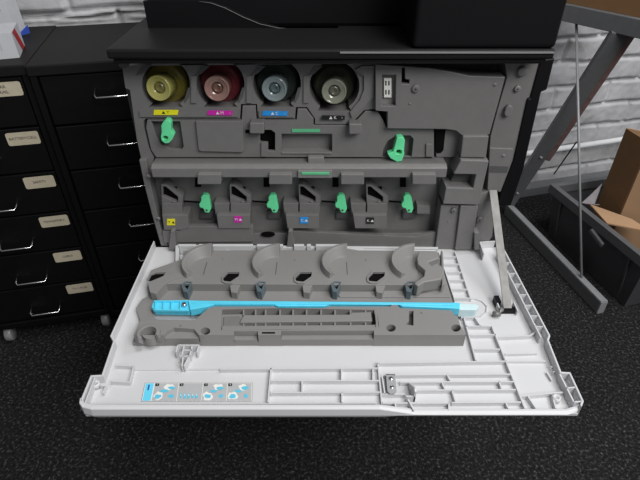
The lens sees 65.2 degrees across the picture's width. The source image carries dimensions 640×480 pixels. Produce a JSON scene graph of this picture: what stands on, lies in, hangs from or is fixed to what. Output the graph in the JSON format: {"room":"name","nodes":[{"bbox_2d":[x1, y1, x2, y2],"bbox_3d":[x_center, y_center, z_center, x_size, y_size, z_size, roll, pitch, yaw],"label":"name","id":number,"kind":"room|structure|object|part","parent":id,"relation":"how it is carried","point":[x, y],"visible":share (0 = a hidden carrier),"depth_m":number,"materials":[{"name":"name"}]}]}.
{"room":"back office","nodes":[
{"label":"back office","id":0,"kind":"room"},
{"bbox_2d":[0,193,639,479],"bbox_3d":[0.200,0.406,1.131,4.800,0.030,3.550,0,36,0],"label":"floor","id":1,"kind":"structure","parent":0,"point":[46,434],"depth_m":1.09,"materials":[{"name":"carpet"}]},
{"bbox_2d":[0,25,110,340],"bbox_3d":[-0.714,-0.107,1.216,0.282,0.696,0.326,-8,37,-10],"label":"filing cabinet","id":2,"kind":"object","parent":1,"relation":"on","point":[48,274],"visible":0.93,"depth_m":1.12,"materials":[{"name":"black metal"}]},
{"bbox_3d":[-0.680,-0.070,1.062,0.070,0.014,0.025,-8,37,-10],"label":"handle","id":3,"kind":"part","parent":2,"relation":"part of","materials":[{"name":"silver metal"}]},
{"bbox_2d":[0,22,24,58],"bbox_3d":[-0.660,-0.377,0.957,0.151,0.045,0.091,-12,38,-16],"label":"carton","id":4,"kind":"object","parent":2,"relation":"on","point":[12,44],"visible":1,"depth_m":0.95,"materials":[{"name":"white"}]},
{"bbox_2d":[0,0,29,35],"bbox_3d":[-0.723,-0.518,1.044,0.172,0.170,0.072,-4,36,-5],"label":"carton","id":5,"kind":"object","parent":2,"relation":"on","point":[9,10],"visible":0.56,"depth_m":1.06,"materials":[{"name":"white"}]},
{"bbox_3d":[-0.680,0.011,1.121,0.070,0.014,0.025,-8,37,-10],"label":"handle","id":6,"kind":"part","parent":2,"relation":"part of","materials":[{"name":"silver metal"}]},
{"bbox_3d":[-0.715,-0.332,1.054,0.250,0.096,0.282,-8,37,-10],"label":"drawer","id":7,"kind":"part","parent":2,"relation":"part of","materials":[{"name":"black paint"}]},
{"bbox_3d":[-0.715,-0.251,1.113,0.250,0.096,0.282,-8,37,-10],"label":"drawer","id":8,"kind":"part","parent":2,"relation":"part of","materials":[{"name":"black paint"}]},
{"bbox_3d":[-0.680,0.092,1.180,0.070,0.014,0.025,-8,37,-10],"label":"handle","id":9,"kind":"part","parent":2,"relation":"part of","materials":[{"name":"silver metal"}]},
{"bbox_3d":[-0.715,-0.170,1.173,0.250,0.096,0.282,-8,37,-10],"label":"drawer","id":10,"kind":"part","parent":2,"relation":"part of","materials":[{"name":"black paint"}]},
{"bbox_3d":[-0.715,-0.090,1.232,0.250,0.096,0.282,-8,37,-10],"label":"drawer","id":11,"kind":"part","parent":2,"relation":"part of","materials":[{"name":"black paint"}]},
{"bbox_3d":[-0.680,0.172,1.239,0.070,0.014,0.025,-8,37,-10],"label":"handle","id":12,"kind":"part","parent":2,"relation":"part of","materials":[{"name":"silver metal"}]},
{"bbox_3d":[-0.715,-0.009,1.291,0.250,0.096,0.282,-8,37,-10],"label":"drawer","id":13,"kind":"part","parent":2,"relation":"part of","materials":[{"name":"black paint"}]},
{"bbox_3d":[-0.715,0.072,1.350,0.250,0.096,0.282,-8,37,-10],"label":"drawer","id":14,"kind":"part","parent":2,"relation":"part of","materials":[{"name":"black paint"}]},
{"bbox_2d":[25,22,168,315],"bbox_3d":[-0.436,-0.139,1.260,0.282,0.696,0.326,-8,37,-10],"label":"filing cabinet","id":15,"kind":"object","parent":1,"relation":"on","point":[81,94],"visible":0.42,"depth_m":1.05,"materials":[{"name":"black metal"}]},
{"bbox_3d":[-0.437,-0.364,1.098,0.250,0.096,0.282,-8,37,-10],"label":"drawer","id":16,"kind":"part","parent":15,"relation":"part of","materials":[{"name":"black paint"}]},
{"bbox_3d":[-0.437,-0.283,1.157,0.250,0.096,0.282,-8,37,-10],"label":"drawer","id":17,"kind":"part","parent":15,"relation":"part of","materials":[{"name":"black paint"}]},
{"bbox_3d":[-0.437,-0.202,1.216,0.250,0.096,0.282,-8,37,-10],"label":"drawer","id":18,"kind":"part","parent":15,"relation":"part of","materials":[{"name":"black paint"}]},
{"bbox_3d":[-0.403,-0.286,0.970,0.070,0.014,0.025,-8,37,-10],"label":"handle","id":19,"kind":"part","parent":15,"relation":"part of","materials":[{"name":"silver metal"}]},
{"bbox_3d":[-0.437,-0.121,1.275,0.250,0.096,0.282,-8,37,-10],"label":"drawer","id":20,"kind":"part","parent":15,"relation":"part of","materials":[{"name":"black paint"}]},
{"bbox_3d":[-0.437,0.040,1.393,0.250,0.096,0.282,-8,37,-10],"label":"drawer","id":21,"kind":"part","parent":15,"relation":"part of","materials":[{"name":"black paint"}]},
{"bbox_3d":[-0.403,-0.205,1.029,0.070,0.014,0.025,-8,37,-10],"label":"handle","id":22,"kind":"part","parent":15,"relation":"part of","materials":[{"name":"silver metal"}]},
{"bbox_3d":[-0.403,-0.125,1.088,0.070,0.014,0.025,-8,37,-10],"label":"handle","id":23,"kind":"part","parent":15,"relation":"part of","materials":[{"name":"silver metal"}]},
{"bbox_3d":[-0.437,-0.041,1.334,0.250,0.096,0.282,-8,37,-10],"label":"drawer","id":24,"kind":"part","parent":15,"relation":"part of","materials":[{"name":"black paint"}]},
{"bbox_3d":[-0.403,-0.044,1.147,0.070,0.014,0.025,-8,37,-10],"label":"handle","id":25,"kind":"part","parent":15,"relation":"part of","materials":[{"name":"silver metal"}]},
{"bbox_2d":[79,0,583,416],"bbox_3d":[0.012,-0.086,0.932,0.625,0.999,0.890,0,36,0],"label":"printer","id":26,"kind":"object","parent":1,"relation":"on","point":[394,191],"visible":1,"depth_m":0.72,"materials":[{"name":"black plastic"}]},
{"bbox_3d":[-0.232,0.128,0.680,0.033,0.016,0.025,-9,37,-12],"label":"round seat","id":27,"kind":"part","parent":26,"relation":"part of","materials":[{"name":"plastic"}]},
{"bbox_2d":[146,65,189,101],"bbox_3d":[-0.226,-0.225,0.727,0.065,0.065,0.049,0,36,0],"label":"bottle","id":28,"kind":"object","parent":26,"relation":"in","point":[164,83],"visible":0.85,"depth_m":0.72,"materials":[{"name":"yellow plastic"}]},
{"bbox_3d":[-0.228,-0.169,0.752,0.020,0.037,0.029,0,36,0],"label":"release lever","id":29,"kind":"part","parent":26,"relation":"part of","materials":[{"name":"green plastic"}]},
{"bbox_3d":[-0.212,-0.064,0.833,0.030,0.005,0.003,0,36,0],"label":"link rod","id":30,"kind":"part","parent":26,"relation":"part of","materials":[{"name":"black"}]},
{"bbox_3d":[-0.189,-0.066,0.830,0.018,0.035,0.025,0,36,0],"label":"release lever","id":31,"kind":"part","parent":26,"relation":"part of","materials":[{"name":"green plastic"}]},
{"bbox_3d":[-0.194,-0.045,0.859,0.024,0.016,0.008,0,36,0],"label":"lever seat","id":32,"kind":"part","parent":26,"relation":"part of","materials":[{"name":"grey plastic"}]},
{"bbox_2d":[200,65,243,101],"bbox_3d":[-0.146,-0.226,0.727,0.065,0.065,0.047,0,36,0],"label":"bottle","id":33,"kind":"object","parent":26,"relation":"in","point":[222,83],"visible":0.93,"depth_m":0.72,"materials":[{"name":"plastic"}]},
{"bbox_2d":[143,0,337,27],"bbox_3d":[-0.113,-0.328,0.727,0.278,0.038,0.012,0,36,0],"label":"tray","id":34,"kind":"object","parent":26,"relation":"on","point":[159,13],"depth_m":0.73,"materials":[{"name":"black plastic"}]},
{"bbox_3d":[-0.099,-0.186,0.762,0.360,0.186,0.045,0,36,0],"label":"toner bay plate","id":35,"kind":"part","parent":26,"relation":"part of","materials":[{"name":"grey plastic"}]},
{"bbox_3d":[-0.093,-0.169,0.740,0.022,0.017,0.018,0,36,0],"label":"latch knob","id":36,"kind":"part","parent":26,"relation":"part of","materials":[{"name":"grey plastic"}]},
{"bbox_3d":[-0.078,-0.066,0.830,0.019,0.035,0.025,0,36,0],"label":"release lever","id":37,"kind":"part","parent":26,"relation":"part of","materials":[{"name":"green plastic"}]},
{"bbox_3d":[-0.079,-0.045,0.859,0.023,0.016,0.008,0,36,0],"label":"lever seat","id":38,"kind":"part","parent":26,"relation":"part of","materials":[{"name":"grey plastic"}]},
{"bbox_2d":[256,64,299,100],"bbox_3d":[-0.063,-0.226,0.727,0.065,0.065,0.047,0,36,0],"label":"bottle","id":39,"kind":"object","parent":26,"relation":"in","point":[276,82],"visible":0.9,"depth_m":0.72,"materials":[{"name":"plastic"}]},
{"bbox_3d":[-0.029,-0.007,0.861,0.480,0.047,0.010,0,36,0],"label":"panel","id":40,"kind":"part","parent":26,"relation":"part of","materials":[{"name":"grey plastic"}]},
{"bbox_3d":[0.010,-0.125,0.839,0.620,0.348,0.006,0,36,0],"label":"panel","id":41,"kind":"part","parent":26,"relation":"part of","materials":[{"name":"grey plastic"}]},
{"bbox_2d":[152,300,478,316],"bbox_3d":[-0.008,0.099,0.730,0.476,0.017,0.026,0,36,0],"label":"rod","id":42,"kind":"object","parent":26,"relation":"on","point":[159,307],"visible":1,"depth_m":0.72,"materials":[{"name":"plastic"}]},
{"bbox_3d":[0.014,0.109,0.734,0.609,0.021,0.338,0,36,0],"label":"door","id":43,"kind":"part","parent":26,"relation":"part of","materials":[{"name":"white plastic"}]},
{"bbox_2d":[313,64,355,104],"bbox_3d":[0.021,-0.223,0.730,0.065,0.065,0.047,0,36,0],"label":"bottle","id":44,"kind":"object","parent":26,"relation":"in","point":[334,84],"visible":0.94,"depth_m":0.72,"materials":[{"name":"black plastic"}]},
{"bbox_3d":[0.035,-0.066,0.830,0.020,0.035,0.025,0,36,0],"label":"release lever","id":45,"kind":"part","parent":26,"relation":"part of","materials":[{"name":"green plastic"}]},
{"bbox_3d":[0.039,-0.045,0.859,0.023,0.016,0.008,0,36,0],"label":"lever seat","id":46,"kind":"part","parent":26,"relation":"part of","materials":[{"name":"grey plastic"}]},
{"bbox_3d":[0.052,-0.168,0.741,0.020,0.016,0.018,0,36,0],"label":"latch knob","id":47,"kind":"part","parent":26,"relation":"part of","materials":[{"name":"grey plastic"}]},
{"bbox_3d":[0.089,0.183,0.629,0.012,0.012,0.030,0,36,0],"label":"catch plate","id":48,"kind":"part","parent":26,"relation":"part of","materials":[{"name":"silver metal"}]},
{"bbox_3d":[0.116,-0.145,0.769,0.025,0.041,0.029,0,36,0],"label":"release lever","id":49,"kind":"part","parent":26,"relation":"part of","materials":[{"name":"green plastic"}]},
{"bbox_3d":[0.144,-0.066,0.830,0.020,0.035,0.025,0,36,0],"label":"release lever","id":50,"kind":"part","parent":26,"relation":"part of","materials":[{"name":"green plastic"}]},
{"bbox_3d":[0.152,-0.045,0.859,0.024,0.016,0.008,0,36,0],"label":"lever seat","id":51,"kind":"part","parent":26,"relation":"part of","materials":[{"name":"grey plastic"}]},
{"bbox_3d":[0.208,-0.067,0.842,0.033,0.163,0.006,0,36,0],"label":"gap panel","id":52,"kind":"part","parent":26,"relation":"part of","materials":[{"name":"grey plastic"}]},
{"bbox_2d":[504,3,639,313],"bbox_3d":[0.681,-0.237,1.381,0.218,0.711,0.521,0,36,0],"label":"table leg","id":53,"kind":"object","parent":1,"relation":"on","point":[622,29],"visible":0.87,"depth_m":1.38,"materials":[{"name":"grey paint"}]},
{"bbox_3d":[0.693,-0.315,1.486,0.045,0.647,0.275,-9,37,-12],"label":"slanting leg","id":54,"kind":"part","parent":53,"relation":"part of","materials":[{"name":"grey paint"}]},
{"bbox_3d":[0.706,-0.226,1.363,0.007,0.634,0.295,-11,38,-15],"label":"tension rod","id":55,"kind":"part","parent":53,"relation":"part of","materials":[{"name":"metal"}]},
{"bbox_2d":[566,0,639,16],"bbox_3d":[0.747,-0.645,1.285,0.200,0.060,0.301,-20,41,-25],"label":"tabletop","id":56,"kind":"object","parent":53,"relation":"on","point":[627,7],"visible":1,"depth_m":1.20,"materials":[{"name":"brown wood"}]},
{"bbox_2d":[548,176,639,306],"bbox_3d":[0.980,-0.015,1.521,0.429,0.187,0.412,-9,37,-12],"label":"crate","id":57,"kind":"object","parent":1,"relation":"on","point":[608,257],"visible":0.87,"depth_m":1.47,"materials":[{"name":"plastic"}]},
{"bbox_2d":[582,184,601,205],"bbox_3d":[0.809,-0.136,1.486,0.045,0.046,0.067,12,38,16],"label":"plastic sheet","id":58,"kind":"object","parent":57,"relation":"in","point":[591,199],"visible":1,"depth_m":1.48,"materials":[{"name":"white plastic"}]},
{"bbox_3d":[0.785,-0.006,1.420,0.010,0.027,0.058,-9,37,-12],"label":"handle","id":59,"kind":"part","parent":57,"relation":"part of","materials":[{"name":"plastic"}]},
{"bbox_2d":[590,128,639,249],"bbox_3d":[0.919,-0.077,1.403,0.287,0.390,0.152,22,41,27],"label":"cardboard box","id":60,"kind":"object","parent":57,"relation":"in","point":[618,207],"visible":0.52,"depth_m":1.42,"materials":[{"name":"brown cardboard"}]},
{"bbox_2d":[16,0,639,181],"bbox_3d":[0.524,-0.598,1.547,2.800,1.100,0.059,-9,37,-12],"label":"wall","id":61,"kind":"structure","parent":0,"point":[615,107],"depth_m":1.71,"materials":[{"name":"white brick"}]},
{"bbox_2d":[520,170,609,197],"bbox_3d":[0.726,-0.182,1.878,3.000,0.036,0.045,-9,37,-12],"label":"baseboard","id":62,"kind":"structure","parent":61,"relation":"attached to","point":[539,187],"depth_m":1.90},
{"bbox_2d":[526,136,622,156],"bbox_3d":[1.065,-0.365,1.853,2.300,0.038,0.021,-9,37,-12],"label":"pipe","id":63,"kind":"object","parent":61,"relation":"attached to","point":[617,139],"visible":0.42,"depth_m":1.83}
]}

